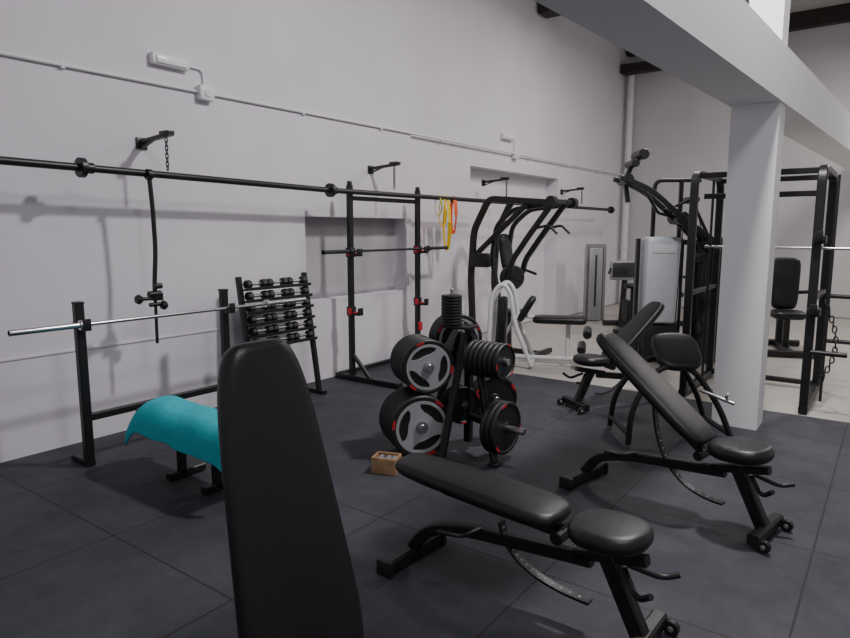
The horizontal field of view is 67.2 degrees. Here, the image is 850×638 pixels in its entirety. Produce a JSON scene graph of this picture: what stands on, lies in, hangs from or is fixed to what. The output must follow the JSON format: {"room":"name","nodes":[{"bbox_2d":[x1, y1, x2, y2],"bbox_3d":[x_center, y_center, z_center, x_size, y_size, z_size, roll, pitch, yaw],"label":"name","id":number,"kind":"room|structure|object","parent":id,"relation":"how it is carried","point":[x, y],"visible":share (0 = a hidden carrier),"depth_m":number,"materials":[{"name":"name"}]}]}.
{"room":"gym","nodes":[
{"label":"gym","id":0,"kind":"room"},
{"bbox_2d":[0,0,410,462],"bbox_3d":[-3.365,-1.682,3.753,0.300,5.500,10.380,6,10,36],"label":"wall","id":1,"kind":"structure","parent":0,"point":[66,238],"depth_m":5.35,"materials":[{"name":"paint"}]},
{"bbox_2d":[0,316,300,361],"bbox_3d":[-3.767,0.448,3.232,0.010,0.015,8.600,6,10,36],"label":"trim","id":2,"kind":"structure","parent":1,"relation":"attached to","point":[120,343],"depth_m":5.01,"materials":[{"name":"paint"}]},
{"bbox_2d":[135,130,173,170],"bbox_3d":[-2.081,-1.290,4.960,0.423,0.299,0.090,6,10,36],"label":"wall bracket","id":3,"kind":"object","parent":1,"relation":"attached to","point":[141,143],"visible":1,"depth_m":4.90,"materials":[{"name":"black metal"}]},
{"bbox_2d":[149,51,204,84],"bbox_3d":[-2.013,-2.028,5.247,0.072,0.215,0.494,6,10,36],"label":"emergency light","id":4,"kind":"object","parent":1,"relation":"attached to","point":[155,58],"visible":0.98,"depth_m":5.15,"materials":[{"name":"white paint"}]},
{"bbox_2d":[156,55,186,67],"bbox_3d":[-2.037,-2.073,5.156,0.012,0.055,0.270,6,10,36],"label":"diffuser","id":5,"kind":"object","parent":4,"relation":"attached to","point":[170,61],"depth_m":5.15,"materials":[{"name":"white plastic"}]},
{"bbox_2d":[196,84,214,101],"bbox_3d":[-1.869,-1.923,5.454,0.078,0.120,0.140,6,10,36],"label":"junction box","id":6,"kind":"object","parent":1,"relation":"attached to","point":[205,93],"visible":1,"depth_m":5.42,"materials":[{"name":"white paint"}]},
{"bbox_2d":[0,51,623,174],"bbox_3d":[-1.006,-2.100,6.655,0.028,0.058,17.900,6,10,36],"label":"conduit","id":7,"kind":"object","parent":1,"relation":"attached to","point":[61,65],"visible":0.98,"depth_m":5.78,"materials":[{"name":"white paint"}]},
{"bbox_2d":[305,217,394,298],"bbox_3d":[-0.924,-0.722,7.387,0.130,0.880,1.660,6,10,36],"label":"wall niche","id":8,"kind":"object","parent":1,"relation":"in","point":[327,275],"visible":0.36,"depth_m":7.30,"materials":[{"name":"paint"}]},
{"bbox_2d":[368,161,400,189],"bbox_3d":[-0.453,-1.594,7.155,0.423,0.299,0.090,6,10,36],"label":"wall bracket","id":9,"kind":"object","parent":1,"relation":"attached to","point":[371,169],"visible":1,"depth_m":7.10,"materials":[{"name":"black metal"}]},
{"bbox_2d":[0,303,849,637],"bbox_3d":[3.734,1.138,3.840,12.300,0.110,18.300,6,10,36],"label":"floor","id":10,"kind":"structure","parent":0,"point":[113,547],"depth_m":3.48,"materials":[{"name":"rubber"}]},
{"bbox_2d":[71,289,234,466],"bbox_3d":[-1.993,0.377,4.787,0.314,1.128,1.200,6,10,36],"label":"rack","id":11,"kind":"object","parent":10,"relation":"on","point":[87,416],"visible":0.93,"depth_m":4.34,"materials":[{"name":"black metal"}]},
{"bbox_2d":[7,297,305,336],"bbox_3d":[-1.792,-0.046,4.805,0.066,0.066,2.400,6,10,36],"label":"barbell","id":12,"kind":"object","parent":11,"relation":"on","point":[266,303],"visible":0.96,"depth_m":4.46,"materials":[{"name":"silver metal"}]},
{"bbox_2d":[136,407,222,495],"bbox_3d":[-1.445,0.824,4.063,1.020,0.441,0.307,6,10,36],"label":"bench","id":13,"kind":"object","parent":10,"relation":"on","point":[183,470],"visible":0.1,"depth_m":4.13,"materials":[{"name":"black metal"}]},
{"bbox_2d":[125,395,221,472],"bbox_3d":[-1.439,0.701,4.030,1.086,0.324,0.378,6,10,36],"label":"towel","id":14,"kind":"object","parent":13,"relation":"on","point":[190,428],"visible":0.73,"depth_m":3.91,"materials":[{"name":"teal fabric"}]},
{"bbox_2d":[235,272,326,394],"bbox_3d":[-1.373,0.178,6.016,0.400,1.194,0.830,6,10,36],"label":"dumbbell rack","id":15,"kind":"object","parent":10,"relation":"on","point":[238,280],"visible":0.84,"depth_m":5.95,"materials":[{"name":"black metal"}]},
{"bbox_2d":[243,279,267,288],"bbox_3d":[-1.523,-0.316,5.758,0.080,0.080,0.236,6,10,36],"label":"dumbbell","id":16,"kind":"object","parent":15,"relation":"on","point":[263,282],"visible":0.98,"depth_m":5.73,"materials":[{"name":"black metal"}]},
{"bbox_2d":[244,290,269,299],"bbox_3d":[-1.512,-0.210,5.765,0.080,0.080,0.236,6,10,36],"label":"dumbbell","id":17,"kind":"object","parent":15,"relation":"on","point":[263,294],"visible":0.97,"depth_m":5.75,"materials":[{"name":"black metal"}]},
{"bbox_2d":[246,306,270,312],"bbox_3d":[-1.501,-0.105,5.771,0.080,0.080,0.236,6,10,36],"label":"dumbbell","id":18,"kind":"object","parent":15,"relation":"on","point":[248,309],"visible":0.57,"depth_m":5.71,"materials":[{"name":"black metal"}]},
{"bbox_2d":[247,313,271,323],"bbox_3d":[-1.489,0.000,5.777,0.080,0.080,0.236,6,10,36],"label":"dumbbell","id":19,"kind":"object","parent":15,"relation":"on","point":[253,319],"visible":0.99,"depth_m":5.76,"materials":[{"name":"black metal"}]},
{"bbox_2d":[249,325,273,335],"bbox_3d":[-1.478,0.105,5.783,0.080,0.080,0.236,6,10,36],"label":"dumbbell","id":20,"kind":"object","parent":15,"relation":"on","point":[253,331],"visible":0.98,"depth_m":5.77,"materials":[{"name":"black metal"}]},
{"bbox_2d":[242,282,310,290],"bbox_3d":[-1.379,-0.304,5.954,0.105,0.028,0.780,6,10,36],"label":"shelf","id":21,"kind":"object","parent":15,"relation":"attached to","point":[306,284],"depth_m":5.89,"materials":[{"name":"black metal"}]},
{"bbox_2d":[266,277,287,285],"bbox_3d":[-1.381,-0.342,5.950,0.080,0.080,0.236,6,10,36],"label":"dumbbell","id":22,"kind":"object","parent":15,"relation":"on","point":[282,281],"visible":0.94,"depth_m":5.97,"materials":[{"name":"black metal"}]},
{"bbox_2d":[243,293,312,302],"bbox_3d":[-1.368,-0.199,5.960,0.105,0.028,0.780,6,10,36],"label":"shelf","id":23,"kind":"object","parent":15,"relation":"attached to","point":[308,295],"depth_m":5.90,"materials":[{"name":"black metal"}]},
{"bbox_2d":[268,288,289,297],"bbox_3d":[-1.370,-0.237,5.956,0.080,0.080,0.236,6,10,36],"label":"dumbbell","id":24,"kind":"object","parent":15,"relation":"on","point":[284,292],"visible":0.93,"depth_m":5.97,"materials":[{"name":"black metal"}]},
{"bbox_2d":[245,304,313,314],"bbox_3d":[-1.357,-0.094,5.966,0.105,0.028,0.780,6,10,36],"label":"shelf","id":25,"kind":"object","parent":15,"relation":"attached to","point":[309,306],"depth_m":5.90,"materials":[{"name":"black metal"}]},
{"bbox_2d":[247,315,314,326],"bbox_3d":[-1.345,0.011,5.972,0.105,0.028,0.780,6,10,36],"label":"shelf","id":26,"kind":"object","parent":15,"relation":"attached to","point":[310,317],"depth_m":5.91,"materials":[{"name":"black metal"}]},
{"bbox_2d":[271,311,291,320],"bbox_3d":[-1.347,-0.027,5.969,0.080,0.080,0.236,6,10,36],"label":"dumbbell","id":27,"kind":"object","parent":15,"relation":"on","point":[287,314],"visible":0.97,"depth_m":5.99,"materials":[{"name":"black metal"}]},
{"bbox_2d":[248,326,315,338],"bbox_3d":[-1.334,0.116,5.979,0.105,0.028,0.780,6,10,36],"label":"shelf","id":28,"kind":"object","parent":15,"relation":"attached to","point":[312,328],"depth_m":5.90,"materials":[{"name":"black metal"}]},
{"bbox_2d":[272,322,293,331],"bbox_3d":[-1.336,0.079,5.975,0.080,0.080,0.236,6,10,36],"label":"dumbbell","id":29,"kind":"object","parent":15,"relation":"on","point":[288,326],"visible":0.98,"depth_m":5.99,"materials":[{"name":"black metal"}]},
{"bbox_2d":[273,333,294,340],"bbox_3d":[-1.325,0.184,5.981,0.080,0.080,0.236,6,10,36],"label":"dumbbell","id":30,"kind":"object","parent":15,"relation":"on","point":[289,337],"visible":0.65,"depth_m":6.01,"materials":[{"name":"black metal"}]},
{"bbox_2d":[286,276,306,283],"bbox_3d":[-1.239,-0.369,6.142,0.080,0.080,0.236,6,10,36],"label":"dumbbell","id":31,"kind":"object","parent":15,"relation":"on","point":[302,279],"visible":0.91,"depth_m":6.16,"materials":[{"name":"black metal"}]},
{"bbox_2d":[288,287,307,295],"bbox_3d":[-1.228,-0.264,6.148,0.080,0.080,0.236,6,10,36],"label":"dumbbell","id":32,"kind":"object","parent":15,"relation":"on","point":[303,290],"visible":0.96,"depth_m":6.16,"materials":[{"name":"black metal"}]},
{"bbox_2d":[290,308,310,317],"bbox_3d":[-1.205,-0.053,6.160,0.080,0.080,0.236,6,10,36],"label":"dumbbell","id":33,"kind":"object","parent":15,"relation":"on","point":[305,312],"visible":0.94,"depth_m":6.17,"materials":[{"name":"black metal"}]},
{"bbox_2d":[291,319,311,328],"bbox_3d":[-1.194,0.052,6.167,0.080,0.080,0.236,6,10,36],"label":"dumbbell","id":34,"kind":"object","parent":15,"relation":"on","point":[307,323],"visible":0.93,"depth_m":6.18,"materials":[{"name":"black metal"}]},
{"bbox_2d":[285,336,317,343],"bbox_3d":[-1.323,0.222,5.985,0.105,0.028,0.780,6,10,36],"label":"shelf","id":35,"kind":"object","parent":15,"relation":"attached to","point":[312,339],"depth_m":6.13,"materials":[{"name":"black metal"}]},
{"bbox_2d":[293,330,312,339],"bbox_3d":[-1.183,0.157,6.173,0.080,0.080,0.236,6,10,36],"label":"dumbbell","id":36,"kind":"object","parent":15,"relation":"on","point":[309,333],"visible":0.94,"depth_m":6.19,"materials":[{"name":"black metal"}]},
{"bbox_2d":[217,338,363,637],"bbox_3d":[-0.422,0.704,1.832,1.195,1.291,0.400,6,10,38],"label":"weight bench","id":37,"kind":"object","parent":10,"relation":"on","point":[293,576],"visible":1,"depth_m":1.73,"materials":[{"name":"black leather"}]},
{"bbox_2d":[371,451,401,475],"bbox_3d":[-0.257,0.966,4.283,0.170,0.110,0.132,2,8,16],"label":"wooden box","id":38,"kind":"object","parent":10,"relation":"on","point":[383,463],"visible":0.93,"depth_m":4.23,"materials":[{"name":"brown wood"}]},
{"bbox_2d":[335,181,463,388],"bbox_3d":[-0.261,-0.430,7.086,0.880,2.105,1.256,6,10,36],"label":"rack","id":39,"kind":"object","parent":10,"relation":"on","point":[348,374],"visible":0.91,"depth_m":6.82,"materials":[{"name":"black metal"}]},
{"bbox_2d":[0,156,614,212],"bbox_3d":[0.175,-1.493,7.793,0.136,0.171,11.780,6,10,36],"label":"pole","id":40,"kind":"object","parent":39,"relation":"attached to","point":[81,166],"visible":0.98,"depth_m":5.18,"materials":[{"name":"black metal"}]},
{"bbox_2d":[134,169,167,342],"bbox_3d":[-2.075,-0.458,4.795,0.098,1.310,0.252,6,10,36],"label":"hanging rod","id":41,"kind":"object","parent":40,"relation":"hanging from","point":[155,295],"visible":1,"depth_m":4.83,"materials":[{"name":"black metal"}]},
{"bbox_2d":[438,195,446,227],"bbox_3d":[0.221,-1.323,7.874,0.109,0.395,0.049,0,8,2],"label":"band","id":42,"kind":"object","parent":40,"relation":"hanging from","point":[445,219],"visible":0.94,"depth_m":7.88,"materials":[{"name":"yellow rubber"}]},
{"bbox_2d":[443,200,451,250],"bbox_3d":[0.279,-1.191,7.964,0.110,0.682,0.065,2,8,12],"label":"band","id":43,"kind":"object","parent":40,"relation":"hanging from","point":[448,201],"visible":0.93,"depth_m":7.97,"materials":[{"name":"yellow rubber"}]},
{"bbox_2d":[450,196,457,233],"bbox_3d":[0.366,-1.308,8.068,0.098,0.477,0.081,3,9,24],"label":"band","id":44,"kind":"object","parent":40,"relation":"hanging from","point":[453,201],"visible":0.84,"depth_m":8.06,"materials":[{"name":"orange rubber"}]},
{"bbox_2d":[322,245,447,254],"bbox_3d":[-0.365,-0.773,7.141,0.068,0.068,2.150,6,10,36],"label":"barbell","id":45,"kind":"object","parent":39,"relation":"on","point":[350,251],"visible":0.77,"depth_m":6.89,"materials":[{"name":"black metal"}]},
{"bbox_2d":[419,288,525,468],"bbox_3d":[0.293,0.377,4.593,0.950,1.190,0.609,3,8,19],"label":"tree","id":46,"kind":"object","parent":10,"relation":"on","point":[462,339],"visible":0.56,"depth_m":4.51,"materials":[{"name":"black metal"}]},
{"bbox_2d":[379,386,408,434],"bbox_3d":[-0.122,0.719,4.747,0.450,0.450,0.034,-3,8,-19],"label":"weight plate","id":47,"kind":"object","parent":46,"relation":"on","point":[393,392],"visible":0.12,"depth_m":4.67,"materials":[{"name":"black rubber"}]},
{"bbox_2d":[380,388,409,435],"bbox_3d":[-0.109,0.725,4.710,0.450,0.450,0.033,-3,8,-19],"label":"weight plate","id":48,"kind":"object","parent":46,"relation":"on","point":[397,392],"visible":0.08,"depth_m":4.63,"materials":[{"name":"black rubber"}]},
{"bbox_2d":[382,389,411,436],"bbox_3d":[-0.095,0.730,4.673,0.450,0.450,0.033,-3,8,-20],"label":"weight plate","id":49,"kind":"object","parent":46,"relation":"on","point":[401,392],"visible":0.09,"depth_m":4.60,"materials":[{"name":"black rubber"}]},
{"bbox_2d":[384,390,412,441],"bbox_3d":[-0.082,0.735,4.636,0.450,0.450,0.033,-3,8,-20],"label":"weight plate","id":50,"kind":"object","parent":46,"relation":"on","point":[398,396],"visible":0.12,"depth_m":4.56,"materials":[{"name":"black rubber"}]},
{"bbox_2d":[390,334,420,375],"bbox_3d":[-0.074,0.298,4.729,0.378,0.378,0.033,-3,8,-19],"label":"weight plate","id":51,"kind":"object","parent":46,"relation":"on","point":[400,340],"visible":0.09,"depth_m":4.67,"materials":[{"name":"black rubber"}]},
{"bbox_2d":[385,391,430,442],"bbox_3d":[-0.068,0.740,4.598,0.450,0.450,0.033,-3,8,-19],"label":"weight plate","id":52,"kind":"object","parent":46,"relation":"on","point":[402,396],"visible":0.12,"depth_m":4.52,"materials":[{"name":"black rubber"}]},
{"bbox_2d":[392,335,423,380],"bbox_3d":[-0.061,0.303,4.691,0.378,0.378,0.033,-3,8,-20],"label":"weight plate","id":53,"kind":"object","parent":46,"relation":"on","point":[397,346],"visible":0.13,"depth_m":4.63,"materials":[{"name":"black rubber"}]},
{"bbox_2d":[387,393,433,443],"bbox_3d":[-0.055,0.745,4.561,0.450,0.450,0.034,-3,8,-20],"label":"weight plate","id":54,"kind":"object","parent":46,"relation":"on","point":[406,396],"visible":0.12,"depth_m":4.49,"materials":[{"name":"black rubber"}]},
{"bbox_2d":[393,336,428,378],"bbox_3d":[-0.048,0.308,4.654,0.378,0.378,0.033,-3,8,-19],"label":"weight plate","id":55,"kind":"object","parent":46,"relation":"on","point":[403,342],"visible":0.13,"depth_m":4.59,"materials":[{"name":"black rubber"}]},
{"bbox_2d":[388,394,436,445],"bbox_3d":[-0.041,0.750,4.524,0.450,0.450,0.033,-3,8,-20],"label":"weight plate","id":56,"kind":"object","parent":46,"relation":"on","point":[407,398],"visible":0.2,"depth_m":4.45,"materials":[{"name":"black rubber"}]},
{"bbox_2d":[395,336,430,382],"bbox_3d":[-0.034,0.313,4.617,0.378,0.378,0.033,-3,8,-19],"label":"weight plate","id":57,"kind":"object","parent":46,"relation":"on","point":[406,342],"visible":0.11,"depth_m":4.55,"materials":[{"name":"black rubber"}]},
{"bbox_2d":[397,337,429,380],"bbox_3d":[-0.021,0.319,4.580,0.378,0.378,0.033,-3,8,-20],"label":"weight plate","id":58,"kind":"object","parent":46,"relation":"on","point":[409,342],"visible":0.09,"depth_m":4.51,"materials":[{"name":"black rubber"}]},
{"bbox_2d":[398,338,432,383],"bbox_3d":[-0.007,0.324,4.542,0.378,0.378,0.033,-3,8,-19],"label":"weight plate","id":59,"kind":"object","parent":46,"relation":"on","point":[408,345],"visible":0.11,"depth_m":4.48,"materials":[{"name":"black rubber"}]},
{"bbox_2d":[390,395,446,454],"bbox_3d":[-0.026,0.756,4.481,0.450,0.450,0.045,-3,8,-20],"label":"weight plate","id":60,"kind":"object","parent":46,"relation":"on","point":[429,411],"visible":0.83,"depth_m":4.46,"materials":[{"name":"black rubber"}]},
{"bbox_2d":[401,339,453,393],"bbox_3d":[0.022,0.335,4.462,0.387,0.387,0.045,-3,8,-20],"label":"weight plate","id":61,"kind":"object","parent":46,"relation":"on","point":[420,354],"visible":0.96,"depth_m":4.45,"materials":[{"name":"black rubber"}]},
{"bbox_2d":[441,322,461,325],"bbox_3d":[0.191,0.030,4.598,0.150,0.020,0.150,6,10,36],"label":"weight plate","id":62,"kind":"object","parent":46,"relation":"on","point":[442,323],"visible":0.76,"depth_m":4.53,"materials":[{"name":"black rubber"}]},
{"bbox_2d":[441,319,461,322],"bbox_3d":[0.191,0.009,4.595,0.150,0.020,0.150,6,10,36],"label":"weight plate","id":63,"kind":"object","parent":62,"relation":"on","point":[442,320],"visible":0.73,"depth_m":4.53,"materials":[{"name":"black rubber"}]},
{"bbox_2d":[441,316,461,319],"bbox_3d":[0.191,-0.012,4.592,0.150,0.020,0.150,6,10,36],"label":"weight plate","id":64,"kind":"object","parent":63,"relation":"on","point":[442,317],"visible":0.71,"depth_m":4.53,"materials":[{"name":"black rubber"}]},
{"bbox_2d":[441,313,461,316],"bbox_3d":[0.191,-0.034,4.589,0.150,0.020,0.150,6,10,36],"label":"weight plate","id":65,"kind":"object","parent":64,"relation":"on","point":[442,314],"visible":0.73,"depth_m":4.53,"materials":[{"name":"black rubber"}]},
{"bbox_2d":[441,310,461,313],"bbox_3d":[0.191,-0.055,4.586,0.150,0.020,0.150,6,10,36],"label":"weight plate","id":66,"kind":"object","parent":65,"relation":"on","point":[442,311],"visible":0.71,"depth_m":4.52,"materials":[{"name":"black rubber"}]},
{"bbox_2d":[441,307,461,310],"bbox_3d":[0.191,-0.076,4.583,0.150,0.020,0.150,6,10,36],"label":"weight plate","id":67,"kind":"object","parent":66,"relation":"on","point":[442,308],"visible":0.75,"depth_m":4.52,"materials":[{"name":"black rubber"}]},
{"bbox_2d":[441,304,461,307],"bbox_3d":[0.191,-0.097,4.580,0.150,0.020,0.150,6,10,36],"label":"weight plate","id":68,"kind":"object","parent":67,"relation":"on","point":[442,305],"visible":0.73,"depth_m":4.52,"materials":[{"name":"black rubber"}]},
{"bbox_2d":[441,301,461,304],"bbox_3d":[0.191,-0.119,4.577,0.150,0.020,0.150,6,10,36],"label":"weight plate","id":69,"kind":"object","parent":68,"relation":"on","point":[442,302],"visible":0.72,"depth_m":4.51,"materials":[{"name":"black rubber"}]},
{"bbox_2d":[441,298,461,301],"bbox_3d":[0.191,-0.140,4.574,0.150,0.020,0.150,6,10,36],"label":"weight plate","id":70,"kind":"object","parent":69,"relation":"on","point":[442,299],"visible":0.74,"depth_m":4.51,"materials":[{"name":"black rubber"}]},
{"bbox_2d":[441,294,461,298],"bbox_3d":[0.191,-0.161,4.571,0.150,0.020,0.150,6,10,36],"label":"weight plate","id":71,"kind":"object","parent":70,"relation":"on","point":[445,296],"visible":0.95,"depth_m":4.52,"materials":[{"name":"black rubber"}]},
{"bbox_2d":[434,314,481,353],"bbox_3d":[0.249,0.151,4.732,0.378,0.378,0.045,-3,8,-20],"label":"weight plate","id":72,"kind":"object","parent":46,"relation":"on","point":[447,336],"visible":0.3,"depth_m":4.70,"materials":[{"name":"black rubber"}]},
{"bbox_2d":[445,386,480,423],"bbox_3d":[0.277,0.626,4.655,0.279,0.279,0.035,-3,8,-20],"label":"weight plate","id":73,"kind":"object","parent":46,"relation":"on","point":[460,415],"visible":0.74,"depth_m":4.64,"materials":[{"name":"black rubber"}]},
{"bbox_2d":[463,339,477,374],"bbox_3d":[0.347,0.268,4.469,0.033,0.251,0.251,6,10,39],"label":"weight plate","id":74,"kind":"object","parent":46,"relation":"on","point":[467,348],"visible":0.28,"depth_m":4.38,"materials":[{"name":"black rubber"}]},
{"bbox_2d":[467,340,483,375],"bbox_3d":[0.378,0.272,4.444,0.033,0.251,0.251,6,10,39],"label":"weight plate","id":75,"kind":"object","parent":46,"relation":"on","point":[471,351],"visible":0.3,"depth_m":4.36,"materials":[{"name":"black rubber"}]},
{"bbox_2d":[472,341,487,376],"bbox_3d":[0.409,0.275,4.419,0.033,0.251,0.251,6,10,39],"label":"weight plate","id":76,"kind":"object","parent":46,"relation":"on","point":[476,351],"visible":0.28,"depth_m":4.33,"materials":[{"name":"black rubber"}]},
{"bbox_2d":[477,341,491,377],"bbox_3d":[0.440,0.279,4.394,0.033,0.251,0.251,6,10,39],"label":"weight plate","id":77,"kind":"object","parent":46,"relation":"on","point":[482,349],"visible":0.24,"depth_m":4.31,"materials":[{"name":"black rubber"}]},
{"bbox_2d":[479,399,500,451],"bbox_3d":[0.491,0.741,4.443,0.033,0.368,0.368,6,10,39],"label":"weight plate","id":78,"kind":"object","parent":46,"relation":"on","point":[488,408],"visible":0.24,"depth_m":4.32,"materials":[{"name":"black rubber"}]},
{"bbox_2d":[482,342,497,378],"bbox_3d":[0.471,0.282,4.369,0.033,0.251,0.251,6,10,39],"label":"weight plate","id":79,"kind":"object","parent":46,"relation":"on","point":[486,352],"visible":0.27,"depth_m":4.28,"materials":[{"name":"black rubber"}]},
{"bbox_2d":[484,400,505,452],"bbox_3d":[0.522,0.745,4.418,0.033,0.368,0.368,6,10,39],"label":"weight plate","id":80,"kind":"object","parent":46,"relation":"on","point":[493,409],"visible":0.22,"depth_m":4.29,"materials":[{"name":"black rubber"}]},
{"bbox_2d":[487,343,502,379],"bbox_3d":[0.502,0.286,4.344,0.033,0.251,0.251,6,10,39],"label":"weight plate","id":81,"kind":"object","parent":46,"relation":"on","point":[492,350],"visible":0.23,"depth_m":4.26,"materials":[{"name":"black rubber"}]},
{"bbox_2d":[474,378,516,416],"bbox_3d":[0.520,0.593,4.746,0.360,0.360,0.035,-3,8,-19],"label":"weight plate","id":82,"kind":"object","parent":46,"relation":"on","point":[505,390],"visible":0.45,"depth_m":4.74,"materials":[{"name":"black rubber"}]},
{"bbox_2d":[492,343,514,380],"bbox_3d":[0.533,0.289,4.318,0.035,0.251,0.251,6,10,39],"label":"weight plate","id":83,"kind":"object","parent":46,"relation":"on","point":[504,351],"visible":0.96,"depth_m":4.29,"materials":[{"name":"black rubber"}]},
{"bbox_2d":[489,401,520,454],"bbox_3d":[0.553,0.748,4.392,0.035,0.368,0.368,6,10,39],"label":"weight plate","id":84,"kind":"object","parent":46,"relation":"on","point":[502,442],"visible":0.9,"depth_m":4.36,"materials":[{"name":"black rubber"}]},
{"bbox_2d":[468,196,578,354],"bbox_3d":[1.226,-0.552,8.245,1.234,2.026,0.764,6,10,36],"label":"machine","id":85,"kind":"object","parent":10,"relation":"on","point":[502,243],"visible":0.73,"depth_m":8.16,"materials":[{"name":"black metal"}]},
{"bbox_2d":[376,453,680,637],"bbox_3d":[0.398,0.969,2.759,1.288,0.522,0.440,6,10,38],"label":"weight bench","id":86,"kind":"object","parent":10,"relation":"on","point":[614,539],"visible":1,"depth_m":2.62,"materials":[{"name":"black leather"}]},
{"bbox_2d":[486,280,591,366],"bbox_3d":[1.350,0.051,7.575,1.216,0.977,0.452,2,8,14],"label":"machine","id":87,"kind":"object","parent":10,"relation":"on","point":[501,316],"visible":0.97,"depth_m":7.51,"materials":[{"name":"white paint"}]},
{"bbox_2d":[583,244,606,320],"bbox_3d":[3.007,-0.660,11.453,0.365,1.360,0.291,-1,8,-4],"label":"tower","id":88,"kind":"object","parent":10,"relation":"on","point":[595,255],"visible":0.94,"depth_m":11.32,"materials":[{"name":"grey metal"}]},
{"bbox_2d":[557,301,664,414],"bbox_3d":[1.781,0.324,5.871,1.071,0.945,0.440,-3,8,-20],"label":"weight bench","id":89,"kind":"object","parent":10,"relation":"on","point":[641,322],"visible":0.66,"depth_m":5.79,"materials":[{"name":"black leather"}]},
{"bbox_2d":[602,261,634,333],"bbox_3d":[3.282,-0.375,10.342,0.600,1.100,1.100,1,8,6],"label":"machine","id":90,"kind":"object","parent":10,"relation":"on","point":[619,270],"visible":0.57,"depth_m":10.55,"materials":[{"name":"black metal"}]},
{"bbox_2d":[618,75,634,303],"bbox_3d":[4.331,-2.791,13.751,0.170,4.950,0.170,6,10,36],"label":"drain pipe","id":91,"kind":"object","parent":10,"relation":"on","point":[630,99],"visible":0.78,"depth_m":13.60,"materials":[{"name":"white paint"}]},
{"bbox_2d":[613,148,722,362],"bbox_3d":[2.899,-0.723,7.682,1.349,2.520,0.562,0,8,0],"label":"machine","id":92,"kind":"object","parent":10,"relation":"on","point":[658,268],"visible":0.71,"depth_m":7.66,"materials":[{"name":"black metal"}]},
{"bbox_2d":[607,333,734,445],"bbox_3d":[1.899,0.520,4.888,0.823,0.801,0.627,0,8,0],"label":"bench","id":93,"kind":"object","parent":10,"relation":"on","point":[681,352],"visible":0.91,"depth_m":4.80,"materials":[{"name":"black leather"}]},
{"bbox_2d":[559,331,794,553],"bbox_3d":[1.419,0.611,3.664,0.440,0.982,1.221,-7,11,-43],"label":"weight bench","id":94,"kind":"object","parent":10,"relation":"on","point":[748,456],"visible":1,"depth_m":3.55,"materials":[{"name":"black leather"}]},
{"bbox_2d":[678,164,849,414],"bbox_3d":[3.358,-0.328,6.177,1.345,2.162,1.290,6,10,36],"label":"power rack","id":95,"kind":"object","parent":10,"relation":"on","point":[809,389],"visible":0.98,"depth_m":6.08,"materials":[{"name":"black metal"}]},
{"bbox_2d":[704,245,849,249],"bbox_3d":[3.519,-0.632,5.721,1.920,0.040,0.040,6,10,36],"label":"barbell","id":96,"kind":"object","parent":95,"relation":"on","point":[705,246],"visible":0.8,"depth_m":5.80,"materials":[{"name":"silver metal"}]},
{"bbox_2d":[767,257,819,357],"bbox_3d":[4.802,-0.188,8.505,0.850,1.234,0.980,2,8,16],"label":"machine","id":97,"kind":"object","parent":10,"relation":"on","point":[787,271],"visible":0.82,"depth_m":8.57,"materials":[{"name":"black leather"}]},
{"bbox_2d":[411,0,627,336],"bbox_3d":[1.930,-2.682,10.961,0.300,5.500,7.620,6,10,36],"label":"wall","id":98,"kind":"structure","parent":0,"point":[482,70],"depth_m":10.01,"materials":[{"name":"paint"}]},
{"bbox_2d":[481,177,508,195],"bbox_3d":[1.013,-1.878,9.198,0.423,0.299,0.090,6,10,36],"label":"wall bracket","id":99,"kind":"object","parent":98,"relation":"attached to","point":[483,182],"visible":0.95,"depth_m":9.17,"materials":[{"name":"black metal"}]},
{"bbox_2d":[501,133,514,150],"bbox_3d":[1.285,-2.679,9.758,0.072,0.265,0.424,6,10,36],"label":"emergency light","id":100,"kind":"object","parent":98,"relation":"attached to","point":[504,136],"visible":0.98,"depth_m":9.66,"materials":[{"name":"white paint"}]},
{"bbox_2d":[538,3,561,18],"bbox_3d":[6.678,-4.542,6.757,11.900,0.340,0.300,6,10,36],"label":"beam","id":101,"kind":"structure","parent":98,"relation":"attached to","point":[547,13],"depth_m":10.13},
{"bbox_2d":[621,61,661,75],"bbox_3d":[4.419,-5.136,13.078,0.750,0.180,0.250,6,10,36],"label":"trim","id":102,"kind":"structure","parent":98,"relation":"attached to","point":[641,67],"depth_m":13.03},
{"bbox_2d":[534,0,849,170],"bbox_3d":[2.624,-1.863,4.986,0.360,0.400,16.000,6,10,39],"label":"beam","id":103,"kind":"structure","parent":0,"point":[723,49],"depth_m":3.86,"materials":[{"name":"white paint"}]},
{"bbox_2d":[618,22,849,317],"bbox_3d":[9.062,-2.637,10.639,12.300,5.500,0.300,6,10,36],"label":"wall","id":104,"kind":"structure","parent":0,"point":[685,130],"depth_m":12.75,"materials":[{"name":"paint"}]},
{"bbox_2d":[627,3,849,56],"bbox_3d":[9.069,-5.178,9.956,11.900,0.280,0.180,6,10,36],"label":"beam","id":105,"kind":"structure","parent":104,"relation":"attached to","point":[836,14],"depth_m":11.37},
{"bbox_2d":[712,101,785,429],"bbox_3d":[2.616,-0.398,5.195,0.340,2.560,0.280,6,10,36],"label":"wall pillar","id":106,"kind":"structure","parent":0,"point":[756,136],"depth_m":5.07,"materials":[{"name":"white paint"}]},
{"bbox_2d":[749,0,790,44],"bbox_3d":[2.641,-3.317,4.772,0.240,2.540,0.280,6,10,36],"label":"wall pillar","id":107,"kind":"structure","parent":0,"point":[775,13],"depth_m":4.79,"materials":[{"name":"white paint"}]},
{"bbox_2d":[745,0,849,12],"bbox_3d":[4.622,-4.580,4.267,12.300,0.100,15.300,6,10,36],"label":"ceiling","id":108,"kind":"structure","parent":0,"point":[796,5],"depth_m":11.12,"materials":[{"name":"grey paint"}]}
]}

